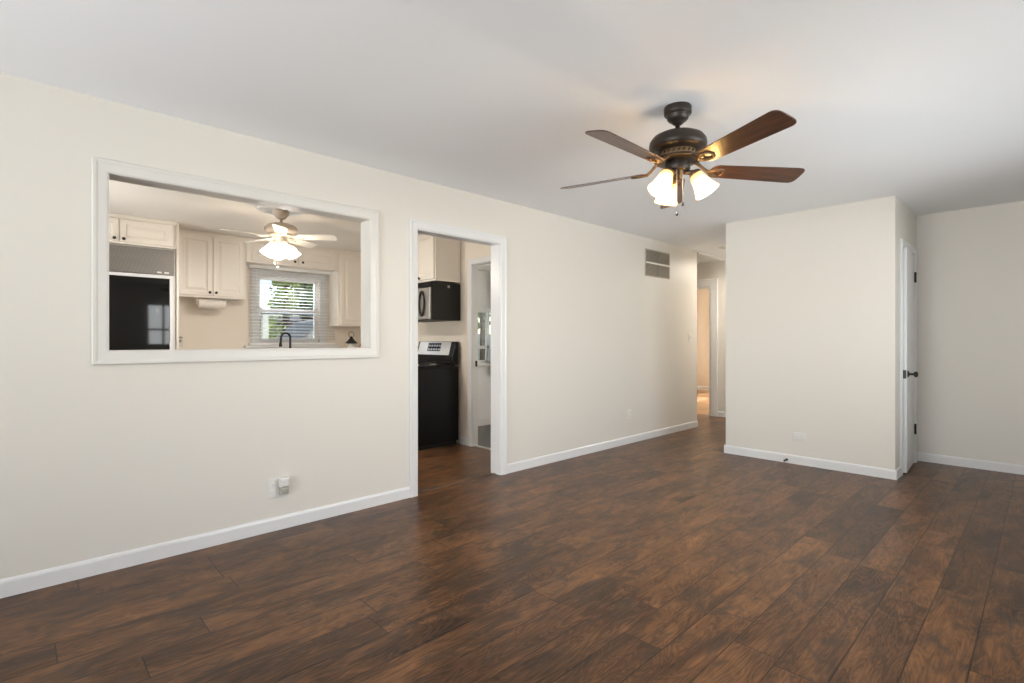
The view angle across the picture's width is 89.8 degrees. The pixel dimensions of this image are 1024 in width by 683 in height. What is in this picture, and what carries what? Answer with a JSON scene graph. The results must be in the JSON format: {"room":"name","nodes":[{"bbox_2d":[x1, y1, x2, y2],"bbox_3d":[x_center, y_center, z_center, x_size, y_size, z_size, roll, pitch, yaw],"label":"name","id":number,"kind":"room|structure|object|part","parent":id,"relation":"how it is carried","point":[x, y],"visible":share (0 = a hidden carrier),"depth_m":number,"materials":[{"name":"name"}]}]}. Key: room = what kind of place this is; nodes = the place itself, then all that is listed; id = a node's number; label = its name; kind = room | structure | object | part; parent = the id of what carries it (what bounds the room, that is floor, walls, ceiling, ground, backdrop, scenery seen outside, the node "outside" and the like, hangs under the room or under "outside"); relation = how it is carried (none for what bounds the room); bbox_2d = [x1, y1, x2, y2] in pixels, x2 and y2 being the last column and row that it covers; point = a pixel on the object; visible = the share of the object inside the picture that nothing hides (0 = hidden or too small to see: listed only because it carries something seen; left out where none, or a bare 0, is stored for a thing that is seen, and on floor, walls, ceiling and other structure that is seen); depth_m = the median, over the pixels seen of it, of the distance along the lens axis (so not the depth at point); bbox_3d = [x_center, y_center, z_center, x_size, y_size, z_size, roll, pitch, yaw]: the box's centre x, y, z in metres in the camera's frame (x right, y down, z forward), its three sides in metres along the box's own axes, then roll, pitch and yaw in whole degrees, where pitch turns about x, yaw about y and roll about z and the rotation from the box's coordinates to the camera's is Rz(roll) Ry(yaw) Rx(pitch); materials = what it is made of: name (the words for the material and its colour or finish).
{"room":"empty living room","nodes":[
{"label":"empty living room","id":0,"kind":"room"},
{"bbox_2d":[179,265,360,348],"bbox_3d":[-3.903,-0.025,6.060,4.775,2.440,0.110,0,0,-44],"label":"wall","id":1,"kind":"structure","parent":0,"point":[229,327],"depth_m":6.35,"materials":[{"name":"paint"}]},
{"bbox_2d":[109,213,176,249],"bbox_3d":[-4.096,-1.101,5.295,0.973,0.282,0.716,0,0,-44],"label":"upper cabinet","id":2,"kind":"object","parent":1,"relation":"attached to","point":[123,229],"visible":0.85,"depth_m":5.19,"materials":[{"name":"white paint"}]},
{"bbox_3d":[-4.044,-1.090,4.905,0.462,0.220,0.020,0,0,-44],"label":"door","id":3,"kind":"part","parent":2,"relation":"part of","materials":[{"name":"white paint"}]},
{"bbox_3d":[-3.875,-1.224,5.065,0.973,0.035,0.024,0,0,-44],"label":"crown moulding","id":4,"kind":"part","parent":2,"relation":"part of","materials":[{"name":"white paint"}]},
{"bbox_3d":[-3.708,-1.090,5.226,0.448,0.220,0.020,0,0,-44],"label":"door","id":5,"kind":"part","parent":2,"relation":"part of","materials":[{"name":"white paint"}]},
{"bbox_2d":[179,336,182,345],"bbox_3d":[-3.889,0.010,5.981,0.115,0.120,0.022,0,0,-44],"label":"wall outlet","id":6,"kind":"object","parent":1,"relation":"attached to","point":[180,337],"visible":0.32,"depth_m":6.00,"materials":[{"name":"beige plastic"}]},
{"bbox_2d":[179,229,246,300],"bbox_3d":[-3.578,-0.869,6.048,0.763,0.747,0.346,0,0,-44],"label":"upper cabinet","id":7,"kind":"object","parent":1,"relation":"attached to","point":[212,266],"visible":0.91,"depth_m":5.95,"materials":[{"name":"white paint"}]},
{"bbox_3d":[-3.597,-0.857,5.846,0.330,0.680,0.020,0,0,-44],"label":"door","id":8,"kind":"part","parent":7,"relation":"part of","materials":[{"name":"white paint"}]},
{"bbox_2d":[196,297,225,308],"bbox_3d":[-3.515,-0.433,6.009,0.315,0.124,0.108,0,0,-44],"label":"paper towel holder","id":9,"kind":"object","parent":7,"relation":"attached to","point":[201,303],"visible":1,"depth_m":5.97,"materials":[{"name":"white paper"}]},
{"bbox_3d":[-3.486,-1.224,5.951,0.763,0.035,0.024,0,0,-44],"label":"crown moulding","id":10,"kind":"part","parent":7,"relation":"part of","materials":[{"name":"white paint"}]},
{"bbox_3d":[-3.352,-0.857,6.081,0.330,0.680,0.020,0,0,-44],"label":"door","id":11,"kind":"part","parent":7,"relation":"part of","materials":[{"name":"white paint"}]},
{"bbox_2d":[251,268,325,348],"bbox_3d":[-3.001,-0.405,6.907,0.970,1.020,0.116,0,0,-44],"label":"window","id":12,"kind":"structure","parent":1,"relation":"in","point":[260,272],"depth_m":6.90,"materials":[{"name":"white paint"}]},
{"bbox_3d":[-3.025,-0.405,6.933,0.810,0.860,0.045,0,0,-44],"label":"frame","id":13,"kind":"part","parent":12,"relation":"part of","materials":[{"name":"white paint"}]},
{"bbox_2d":[248,264,334,344],"bbox_3d":[-2.905,-0.450,6.865,1.142,1.010,0.068,0,0,-44],"label":"window blind","id":14,"kind":"object","parent":12,"relation":"attached to","point":[260,267],"visible":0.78,"depth_m":6.81,"materials":[{"name":"white plastic"}]},
{"bbox_3d":[-2.910,0.045,6.870,1.126,0.020,0.046,0,0,-44],"label":"rail","id":15,"kind":"part","parent":14,"relation":"part of","materials":[{"name":"white plastic"}]},
{"bbox_3d":[-2.910,-0.440,6.870,0.002,0.950,0.054,0,0,-44],"label":"ladder cord","id":16,"kind":"part","parent":14,"relation":"part of","materials":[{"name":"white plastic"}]},
{"bbox_2d":[243,345,338,347],"bbox_3d":[-2.917,0.077,6.870,1.220,0.025,0.085,0,0,-44],"label":"trim","id":17,"kind":"structure","parent":1,"relation":"attached to","point":[270,345],"depth_m":6.83,"materials":[{"name":"white paint"}]},
{"bbox_2d":[246,238,338,271],"bbox_3d":[-2.884,-1.099,6.714,1.158,0.287,0.346,0,0,-44],"label":"upper cabinet","id":18,"kind":"object","parent":1,"relation":"attached to","point":[314,258],"visible":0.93,"depth_m":6.68,"materials":[{"name":"white paint"}]},
{"bbox_3d":[-2.970,-1.087,6.447,0.557,0.220,0.020,0,0,-44],"label":"door","id":19,"kind":"part","parent":18,"relation":"part of","materials":[{"name":"white paint"}]},
{"bbox_3d":[-2.791,-1.224,6.618,1.158,0.035,0.024,0,0,-44],"label":"crown moulding","id":20,"kind":"part","parent":18,"relation":"part of","materials":[{"name":"white paint"}]},
{"bbox_3d":[-2.584,-1.087,6.817,0.493,0.220,0.020,0,0,-44],"label":"door","id":21,"kind":"part","parent":18,"relation":"part of","materials":[{"name":"white paint"}]},
{"bbox_2d":[329,250,360,326],"bbox_3d":[-2.270,-0.721,7.303,0.539,1.043,0.346,0,0,-44],"label":"upper cabinet","id":22,"kind":"object","parent":1,"relation":"attached to","point":[344,283],"visible":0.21,"depth_m":7.12,"materials":[{"name":"white paint"}]},
{"bbox_3d":[-2.177,-1.224,7.206,0.539,0.035,0.024,0,0,-44],"label":"crown moulding","id":23,"kind":"part","parent":22,"relation":"part of","materials":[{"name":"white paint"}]},
{"bbox_3d":[-2.188,-0.709,7.197,0.435,0.976,0.020,0,0,-44],"label":"door","id":24,"kind":"part","parent":22,"relation":"part of","materials":[{"name":"white paint"}]},
{"bbox_2d":[0,73,696,579],"bbox_3d":[-1.057,-0.025,3.693,9.987,2.440,0.055,0,0,-44],"label":"wall","id":25,"kind":"structure","parent":0,"point":[96,461],"depth_m":3.09,"materials":[{"name":"paint"}]},
{"bbox_2d":[0,486,409,598],"bbox_3d":[-2.708,1.153,2.063,5.346,0.084,0.013,0,0,-44],"label":"baseboard","id":26,"kind":"structure","parent":25,"relation":"attached to","point":[23,583],"depth_m":2.87,"materials":[{"name":"white paint"}]},
{"bbox_2d":[91,156,378,364],"bbox_3d":[-1.595,-0.405,3.215,1.616,1.060,0.152,0,0,-44],"label":"trim","id":27,"kind":"structure","parent":25,"relation":"attached to","point":[103,170],"depth_m":2.97,"materials":[{"name":"white paint"}]},
{"bbox_2d":[267,478,287,498],"bbox_3d":[-1.478,0.930,3.245,0.122,0.120,0.010,0,0,-44],"label":"wall outlet","id":28,"kind":"object","parent":25,"relation":"attached to","point":[272,484],"visible":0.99,"depth_m":3.22,"materials":[{"name":"white plastic"}]},
{"bbox_2d":[279,476,289,494],"bbox_3d":[-1.440,0.919,3.252,0.058,0.108,0.040,0,0,-44],"label":"plug adapter","id":29,"kind":"object","parent":28,"relation":"attached to","point":[284,482],"visible":1,"depth_m":3.24,"materials":[{"name":"white plastic"}]},
{"bbox_2d":[418,473,494,492],"bbox_3d":[-0.461,1.193,4.310,0.868,0.004,0.036,0,0,-44],"label":"trim","id":30,"kind":"structure","parent":25,"relation":"attached to","point":[492,473],"depth_m":4.29,"materials":[{"name":"brown wood"}]},
{"bbox_2d":[409,218,506,497],"bbox_3d":[-0.456,0.133,4.304,1.008,2.125,0.147,0,0,-44],"label":"trim","id":31,"kind":"structure","parent":25,"relation":"attached to","point":[498,243],"depth_m":4.54,"materials":[{"name":"white paint"}]},
{"bbox_2d":[507,421,697,473],"bbox_3d":[1.260,1.153,5.868,3.633,0.084,0.013,0,0,-44],"label":"baseboard","id":32,"kind":"structure","parent":25,"relation":"attached to","point":[550,458],"depth_m":5.47,"materials":[{"name":"white paint"}]},
{"bbox_2d":[628,409,631,419],"bbox_3d":[1.371,0.860,5.977,0.072,0.116,0.010,0,0,-44],"label":"wall outlet","id":33,"kind":"object","parent":25,"relation":"attached to","point":[629,410],"visible":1,"depth_m":5.98,"materials":[{"name":"white plastic"}]},
{"bbox_2d":[645,248,669,279],"bbox_3d":[1.818,-0.950,6.405,0.580,0.334,0.011,0,0,-44],"label":"air vent","id":34,"kind":"object","parent":25,"relation":"in","point":[657,263],"visible":1,"depth_m":6.39,"materials":[{"name":"grey metal"}]},
{"bbox_3d":[1.715,-1.034,6.306,0.271,0.145,0.008,0,0,-44],"label":"louvre panel","id":35,"kind":"part","parent":34,"relation":"part of","materials":[{"name":"silver metal"}]},
{"bbox_3d":[1.715,-0.867,6.306,0.271,0.145,0.008,0,0,-44],"label":"louvre panel","id":36,"kind":"part","parent":34,"relation":"part of","materials":[{"name":"silver metal"}]},
{"bbox_3d":[1.919,-1.034,6.501,0.277,0.145,0.008,0,0,-44],"label":"louvre panel","id":37,"kind":"part","parent":34,"relation":"part of","materials":[{"name":"silver metal"}]},
{"bbox_3d":[1.919,-0.867,6.501,0.277,0.145,0.008,0,0,-44],"label":"louvre panel","id":38,"kind":"part","parent":34,"relation":"part of","materials":[{"name":"silver metal"}]},
{"bbox_2d":[418,241,490,442],"bbox_3d":[-0.943,-0.025,6.369,0.075,2.440,3.540,0,0,-44],"label":"wall","id":39,"kind":"structure","parent":0,"point":[444,331],"depth_m":5.93,"materials":[{"name":"paint"}]},
{"bbox_2d":[418,234,460,283],"bbox_3d":[-1.001,-0.955,6.078,0.401,0.575,0.760,0,0,-44],"label":"upper cabinet","id":40,"kind":"object","parent":39,"relation":"attached to","point":[439,259],"visible":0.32,"depth_m":5.81,"materials":[{"name":"white paint"}]},
{"bbox_3d":[-0.989,-0.942,5.834,0.020,0.510,0.360,0,0,-44],"label":"door","id":41,"kind":"part","parent":40,"relation":"part of","materials":[{"name":"white paint"}]},
{"bbox_2d":[418,281,459,321],"bbox_3d":[-1.017,-0.440,6.063,0.445,0.421,0.760,0,0,-44],"label":"microwave","id":42,"kind":"object","parent":40,"relation":"attached to","point":[437,301],"visible":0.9,"depth_m":5.77,"materials":[{"name":"black metal"}]},
{"bbox_3d":[-1.014,-0.412,5.754,0.022,0.292,0.122,0,0,-44],"label":"handle","id":43,"kind":"part","parent":42,"relation":"part of","materials":[{"name":"black metal"}]},
{"bbox_3d":[-1.159,-0.412,5.937,0.024,0.350,0.746,0,0,-44],"label":"door","id":44,"kind":"part","parent":42,"relation":"part of","materials":[{"name":"grey metal"}]},
{"bbox_2d":[460,437,467,445],"bbox_3d":[-0.541,1.153,5.887,0.013,0.084,0.143,0,0,-44],"label":"baseboard","id":45,"kind":"structure","parent":39,"relation":"attached to","point":[464,441],"depth_m":5.89,"materials":[{"name":"white paint"}]},
{"bbox_2d":[468,256,490,446],"bbox_3d":[-0.141,0.140,5.518,0.095,2.111,0.942,0,0,-44],"label":"trim","id":46,"kind":"structure","parent":39,"relation":"attached to","point":[473,264],"depth_m":5.81,"materials":[{"name":"white paint"}]},
{"bbox_2d":[474,445,490,449],"bbox_3d":[-0.134,1.190,5.525,0.055,0.011,0.820,0,0,-44],"label":"trim","id":47,"kind":"structure","parent":39,"relation":"attached to","point":[478,446],"depth_m":5.70,"materials":[{"name":"white wood"}]},
{"bbox_2d":[478,264,490,419],"bbox_3d":[-0.084,-0.025,7.630,2.912,2.440,0.110,0,0,-44],"label":"wall","id":48,"kind":"structure","parent":0,"point":[484,277],"depth_m":7.26,"materials":[{"name":"white paint"}]},
{"bbox_2d":[478,305,490,366],"bbox_3d":[-0.011,-0.060,7.644,1.575,0.870,0.150,0,0,-44],"label":"window","id":49,"kind":"structure","parent":48,"relation":"in","point":[481,308],"depth_m":7.35,"materials":[{"name":"white paint"}]},
{"bbox_3d":[0.013,0.340,7.619,1.575,0.030,0.080,0,0,-44],"label":"sill","id":50,"kind":"part","parent":49,"relation":"part of","materials":[{"name":"white paint"}]},
{"bbox_2d":[478,418,490,425],"bbox_3d":[-0.041,1.153,7.586,2.912,0.084,0.013,0,0,-44],"label":"baseboard","id":51,"kind":"structure","parent":48,"relation":"attached to","point":[482,422],"depth_m":7.24,"materials":[{"name":"white paint"}]},
{"bbox_2d":[0,390,1023,682],"bbox_3d":[1.052,1.235,5.304,15.260,0.080,8.060,0,0,-44],"label":"floor","id":52,"kind":"structure","parent":0,"point":[676,557],"depth_m":2.48,"materials":[{"name":"brown wood"}]},
{"bbox_2d":[109,243,175,349],"bbox_3d":[-4.110,0.120,5.311,0.966,2.150,0.674,0,0,-44],"label":"refrigerator","id":53,"kind":"object","parent":52,"relation":"on","point":[142,280],"visible":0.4,"depth_m":5.20,"materials":[{"name":"black metal"}]},
{"bbox_3d":[-3.781,0.213,5.184,0.550,1.709,0.019,0,0,-44],"label":"door","id":54,"kind":"part","parent":53,"relation":"part of","materials":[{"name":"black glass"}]},
{"bbox_2d":[176,223,178,348],"bbox_3d":[-3.754,-0.024,5.659,0.024,2.437,0.665,0,0,-44],"label":"end panel","id":55,"kind":"object","parent":52,"relation":"on","point":[177,226],"visible":0.24,"depth_m":5.42,"materials":[{"name":"white paint"}]},
{"bbox_2d":[418,341,457,450],"bbox_3d":[-1.132,0.604,5.955,0.701,1.183,0.762,0,0,-44],"label":"range","id":56,"kind":"object","parent":52,"relation":"on","point":[437,360],"visible":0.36,"depth_m":5.77,"materials":[{"name":"black metal"}]},
{"bbox_2d":[418,364,454,367],"bbox_3d":[-1.126,0.290,5.960,0.575,0.020,0.762,0,0,-44],"label":"cooktop","id":57,"kind":"object","parent":56,"relation":"in","point":[419,365],"depth_m":5.77,"materials":[{"name":"black ceramic"}]},
{"bbox_3d":[-3.418,0.761,6.001,0.928,0.868,0.636,0,0,-44],"label":"base cabinet","id":58,"kind":"object","parent":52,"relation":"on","visible":0},
{"bbox_3d":[-2.549,0.306,6.205,2.466,0.038,1.550,0,0,-44],"label":"countertop","id":59,"kind":"structure","parent":58,"relation":"on","visible":0},
{"bbox_2d":[279,332,290,347],"bbox_3d":[-2.902,0.089,6.666,0.230,0.396,0.060,0,0,-44],"label":"faucet","id":60,"kind":"object","parent":59,"relation":"on","point":[287,333],"visible":0.66,"depth_m":6.63,"materials":[{"name":"black metal"}]},
{"bbox_3d":[-2.217,0.209,7.268,0.380,0.157,0.220,0,0,-44],"label":"countertop","id":61,"kind":"structure","parent":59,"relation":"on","visible":0},
{"bbox_2d":[345,332,356,347],"bbox_3d":[-2.256,0.002,7.217,0.176,0.256,0.176,0,0,-44],"label":"lantern","id":62,"kind":"object","parent":61,"relation":"on","point":[351,343],"visible":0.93,"depth_m":7.17,"materials":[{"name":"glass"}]},
{"bbox_3d":[-2.256,-0.009,7.217,0.176,0.102,0.176,0,0,-44],"label":"lid","id":63,"kind":"part","parent":62,"relation":"part of","materials":[{"name":"black metal"}]},
{"bbox_2d":[346,344,355,347],"bbox_3d":[-2.256,0.085,7.217,0.132,0.090,0.132,0,0,-44],"label":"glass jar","id":64,"kind":"object","parent":62,"relation":"on","point":[347,345],"depth_m":7.16,"materials":[{"name":"glass"}]},
{"bbox_2d":[0,0,1023,258],"bbox_3d":[-0.401,-1.295,3.835,11.350,0.100,8.170,0,0,-44],"label":"ceiling","id":65,"kind":"structure","parent":0,"point":[920,103],"depth_m":2.54,"materials":[{"name":"white paint"}]},
{"bbox_2d":[256,205,303,215],"bbox_3d":[-2.203,-1.237,4.905,0.424,0.016,0.424,0,0,-44],"label":"ceiling medallion","id":66,"kind":"object","parent":65,"relation":"attached to","point":[268,210],"visible":0.49,"depth_m":4.92,"materials":[{"name":"white paint"}]},
{"bbox_2d":[220,209,336,268],"bbox_3d":[-2.230,-0.958,4.888,0.966,0.567,0.996,0,0,-44],"label":"ceiling fan","id":67,"kind":"object","parent":66,"relation":"hanging from","point":[282,233],"visible":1,"depth_m":4.86,"materials":[{"name":"beige metal"}]},
{"bbox_3d":[-2.455,-0.989,4.688,0.365,0.006,0.125,0,14,-41],"label":"blade","id":68,"kind":"part","parent":67,"relation":"part of","materials":[{"name":"white wood"}]},
{"bbox_3d":[-2.296,-0.855,4.822,0.127,0.159,0.142,0,0,13],"label":"lamp shade","id":69,"kind":"part","parent":67,"relation":"part of","materials":[{"name":"white glass"}]},
{"bbox_3d":[-2.295,-0.855,4.989,0.127,0.159,0.142,0,0,-13],"label":"lamp shade","id":70,"kind":"part","parent":67,"relation":"part of","materials":[{"name":"white glass"}]},
{"bbox_3d":[-2.074,-0.989,4.598,0.125,0.006,0.365,15,-6,-22],"label":"blade","id":71,"kind":"part","parent":67,"relation":"part of","materials":[{"name":"white wood"}]},
{"bbox_3d":[-2.119,-0.855,4.812,0.142,0.159,0.127,0,0,13],"label":"lamp shade","id":72,"kind":"part","parent":67,"relation":"part of","materials":[{"name":"white glass"}]},
{"bbox_3d":[-2.110,-0.855,4.989,0.127,0.159,0.142,0,0,13],"label":"lamp shade","id":73,"kind":"part","parent":67,"relation":"part of","materials":[{"name":"white glass"}]},
{"bbox_3d":[-2.127,-0.989,5.229,0.125,0.006,0.365,-14,-3,13],"label":"blade","id":74,"kind":"part","parent":67,"relation":"part of","materials":[{"name":"white wood"}]},
{"bbox_3d":[-1.872,-0.989,4.933,0.365,0.006,0.125,0,-14,-5],"label":"blade","id":75,"kind":"part","parent":67,"relation":"part of","materials":[{"name":"white wood"}]},
{"bbox_2d":[560,101,804,215],"bbox_3d":[0.848,-0.950,2.726,1.276,0.591,1.312,0,0,-44],"label":"ceiling fan","id":76,"kind":"object","parent":65,"relation":"hanging from","point":[674,150],"visible":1,"depth_m":2.66,"materials":[{"name":"brown wood"}]},
{"bbox_3d":[0.523,-0.917,2.973,0.505,0.006,0.140,0,14,32],"label":"blade","id":77,"kind":"part","parent":76,"relation":"part of","materials":[{"name":"brown wood"}]},
{"bbox_3d":[0.557,-0.932,2.471,0.505,0.006,0.140,3,12,-40],"label":"blade","id":78,"kind":"part","parent":76,"relation":"part of","materials":[{"name":"brown wood"}]},
{"bbox_3d":[0.777,-0.819,2.667,0.144,0.151,0.131,0,0,-44],"label":"lamp shade","id":79,"kind":"part","parent":76,"relation":"part of","materials":[{"name":"white glass"}]},
{"bbox_3d":[0.872,-0.819,2.886,0.129,0.151,0.137,0,0,-44],"label":"lamp shade","id":80,"kind":"part","parent":76,"relation":"part of","materials":[{"name":"white glass"}]},
{"bbox_3d":[0.824,-0.880,2.702,0.093,0.049,0.068,0,0,-44],"label":"lamp arm","id":81,"kind":"part","parent":76,"relation":"part of","materials":[{"name":"brown metal"}]},
{"bbox_3d":[0.989,-0.898,3.160,0.140,0.006,0.505,-14,-6,13],"label":"blade","id":82,"kind":"part","parent":76,"relation":"part of","materials":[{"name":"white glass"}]},
{"bbox_3d":[0.894,-0.815,2.695,0.003,0.190,0.009,0,0,-10],"label":"pull chain","id":83,"kind":"part","parent":76,"relation":"part of","materials":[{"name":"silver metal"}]},
{"bbox_3d":[0.958,-0.880,2.720,0.069,0.049,0.092,0,0,-44],"label":"lamp arm","id":84,"kind":"part","parent":76,"relation":"part of","materials":[{"name":"brown metal"}]},
{"bbox_3d":[1.013,-0.819,2.696,0.129,0.151,0.142,0,0,-44],"label":"lamp shade","id":85,"kind":"part","parent":76,"relation":"part of","materials":[{"name":"white glass"}]},
{"bbox_3d":[1.044,-0.922,2.349,0.140,0.006,0.505,15,-7,-21],"label":"blade","id":86,"kind":"part","parent":76,"relation":"part of","materials":[{"name":"brown wood"}]},
{"bbox_3d":[1.311,-0.901,2.775,0.505,0.006,0.140,2,-14,-4],"label":"blade","id":87,"kind":"part","parent":76,"relation":"part of","materials":[{"name":"brown wood"}]},
{"bbox_2d":[697,289,708,386],"bbox_3d":[5.363,-0.025,11.752,0.110,2.440,3.820,0,0,-44],"label":"wall","id":88,"kind":"structure","parent":0,"point":[702,294],"depth_m":12.43,"materials":[{"name":"paint"}]},
{"bbox_2d":[697,386,708,389],"bbox_3d":[5.319,1.153,11.709,0.013,0.084,3.600,0,0,-44],"label":"baseboard","id":89,"kind":"structure","parent":88,"relation":"attached to","point":[698,387],"depth_m":12.44,"materials":[{"name":"white paint"}]},
{"bbox_2d":[697,260,725,411],"bbox_3d":[3.052,-0.025,8.354,0.110,2.440,3.305,0,0,-44],"label":"wall","id":90,"kind":"structure","parent":0,"point":[709,270],"depth_m":8.05,"materials":[{"name":"paint"}]},
{"bbox_2d":[697,278,717,416],"bbox_3d":[2.914,0.109,8.499,0.151,2.172,1.049,0,0,-44],"label":"trim","id":91,"kind":"structure","parent":90,"relation":"attached to","point":[711,284],"depth_m":8.12,"materials":[{"name":"white paint"}]},
{"bbox_2d":[718,411,725,416],"bbox_3d":[3.655,1.153,7.637,0.013,0.084,1.215,0,0,-44],"label":"baseboard","id":92,"kind":"structure","parent":90,"relation":"attached to","point":[720,414],"depth_m":8.03,"materials":[{"name":"white paint"}]},
{"bbox_2d":[726,196,897,469],"bbox_3d":[2.823,-0.025,4.981,0.110,2.440,1.467,0,0,-44],"label":"wall","id":93,"kind":"structure","parent":0,"point":[812,295],"depth_m":4.86,"materials":[{"name":"paint"}]},
{"bbox_2d":[793,432,805,440],"bbox_3d":[2.767,0.925,4.952,0.010,0.072,0.116,0,0,-44],"label":"wall outlet","id":94,"kind":"object","parent":93,"relation":"attached to","point":[796,436],"visible":1,"depth_m":4.95,"materials":[{"name":"white plastic"}]},
{"bbox_2d":[724,445,896,479],"bbox_3d":[2.778,1.153,4.939,0.013,0.084,1.493,0,0,-44],"label":"baseboard","id":95,"kind":"structure","parent":93,"relation":"attached to","point":[768,455],"depth_m":4.84,"materials":[{"name":"white paint"}]},
{"bbox_2d":[898,199,915,466],"bbox_3d":[3.664,-0.025,4.848,0.920,2.440,0.110,0,0,-44],"label":"wall","id":96,"kind":"structure","parent":0,"point":[906,217],"depth_m":4.57,"materials":[{"name":"paint"}]},
{"bbox_2d":[896,466,901,479],"bbox_3d":[3.370,1.153,4.481,0.208,0.084,0.013,0,0,-44],"label":"baseboard","id":97,"kind":"structure","parent":96,"relation":"attached to","point":[899,469],"depth_m":4.48,"materials":[{"name":"white paint"}]},
{"bbox_2d":[900,238,916,475],"bbox_3d":[3.674,0.146,4.845,0.736,2.098,0.128,0,0,-44],"label":"trim","id":98,"kind":"structure","parent":96,"relation":"attached to","point":[903,244],"depth_m":4.55,"materials":[{"name":"white paint"}]},
{"bbox_2d":[903,247,917,472],"bbox_3d":[3.738,0.176,4.785,0.109,2.013,0.604,0,0,43],"label":"door","id":99,"kind":"structure","parent":96,"relation":"in","point":[909,276],"depth_m":4.67,"materials":[{"name":"white paint"}]},
{"bbox_3d":[3.590,0.302,4.601,0.075,0.060,0.060,0,0,43],"label":"knob","id":100,"kind":"part","parent":99,"relation":"part of","materials":[{"name":"black metal"}]},
{"bbox_2d":[916,201,1023,464],"bbox_3d":[4.278,-0.025,4.951,0.110,2.440,3.305,0,0,-44],"label":"wall","id":101,"kind":"structure","parent":0,"point":[970,261],"depth_m":4.83,"materials":[{"name":"paint"}]},
{"bbox_2d":[917,452,1023,474],"bbox_3d":[4.665,1.153,4.459,0.013,0.084,1.838,0,0,-44],"label":"baseboard","id":102,"kind":"structure","parent":101,"relation":"attached to","point":[926,457],"depth_m":4.82,"materials":[{"name":"white paint"}]},
{"bbox_3d":[2.160,-1.295,8.379,1.363,0.100,2.255,0,0,-44],"label":"ceiling","id":103,"kind":"structure","parent":0,"visible":0},
{"bbox_2d":[697,252,724,262],"bbox_3d":[2.692,-1.234,7.791,0.870,0.022,0.720,0,0,-44],"label":"attic hatch","id":104,"kind":"object","parent":103,"relation":"attached to","point":[701,257],"visible":0.48,"depth_m":7.74,"materials":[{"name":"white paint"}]},
{"bbox_3d":[2.692,-1.240,7.791,0.810,0.010,0.660,0,0,-44],"label":"panel","id":105,"kind":"part","parent":104,"relation":"part of","materials":[{"name":"white paint"}]},
{"label":"outside","id":106,"kind":"structure","parent":0,"visible":0},
{"bbox_3d":[-0.380,1.595,11.232,75.000,0.200,70.000,0,0,-44],"label":"ground","id":107,"kind":"structure","parent":106,"visible":0},
{"bbox_2d":[260,316,287,338],"bbox_3d":[-6.109,0.424,13.211,0.929,2.151,0.906,0,0,15],"label":"bush","id":108,"kind":"object","parent":107,"relation":"on","point":[274,321],"visible":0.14,"depth_m":13.15,"materials":[{"name":"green plant"}]},
{"bbox_2d":[260,316,301,337],"bbox_3d":[-9.316,0.270,19.539,3.400,2.450,3.040,0,0,-44],"label":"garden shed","id":109,"kind":"object","parent":107,"relation":"on","point":[281,319],"visible":0.07,"depth_m":18.77,"materials":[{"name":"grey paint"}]},
{"bbox_2d":[267,281,299,330],"bbox_3d":[-6.454,-0.564,14.574,0.969,4.126,0.878,0,0,-44],"label":"tree","id":110,"kind":"object","parent":107,"relation":"on","point":[286,292],"visible":0.29,"depth_m":14.48,"materials":[{"name":"green plant"}]},
{"bbox_2d":[260,311,312,338],"bbox_3d":[-4.098,0.465,9.330,5.400,2.060,0.120,0,0,-44],"label":"patio cover","id":111,"kind":"object","parent":107,"relation":"on","point":[263,324],"visible":0.18,"depth_m":9.05,"materials":[{"name":"grey paint"}]},
{"bbox_3d":[-4.365,0.515,9.074,0.100,1.960,0.100,0,0,-44],"label":"post","id":112,"kind":"part","parent":111,"relation":"part of","materials":[{"name":"white paint"}]},
{"bbox_2d":[269,283,312,320],"bbox_3d":[-6.459,-0.883,16.500,2.790,4.763,2.039,0,0,-44],"label":"tree","id":113,"kind":"object","parent":107,"relation":"on","point":[303,290],"visible":0.07,"depth_m":15.93,"materials":[{"name":"green plant"}]},
{"bbox_2d":[277,320,312,338],"bbox_3d":[-3.592,0.495,12.378,4.650,2.000,1.820,0,0,-44],"label":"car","id":114,"kind":"object","parent":107,"relation":"on","point":[306,333],"visible":0.02,"depth_m":11.10,"materials":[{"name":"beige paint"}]},
{"bbox_2d":[480,312,483,359],"bbox_3d":[-0.522,-0.955,12.365,1.884,4.902,1.546,0,0,-20],"label":"tree","id":115,"kind":"object","parent":107,"relation":"on","point":[481,313],"visible":0.02,"depth_m":12.21,"materials":[{"name":"green plant"}]},
{"bbox_2d":[478,334,490,359],"bbox_3d":[-10.389,0.545,23.837,30.000,1.900,0.050,0,0,-44],"label":"fence","id":116,"kind":"object","parent":107,"relation":"on","point":[478,334],"visible":0.02,"depth_m":32.17,"materials":[{"name":"grey paint"}]},
{"bbox_2d":[478,312,490,359],"bbox_3d":[-0.933,-0.955,15.150,1.491,4.902,1.424,0,0,-44],"label":"tree","id":117,"kind":"object","parent":107,"relation":"on","point":[478,312],"visible":0.02,"depth_m":15.12,"materials":[{"name":"green plant"}]}
]}

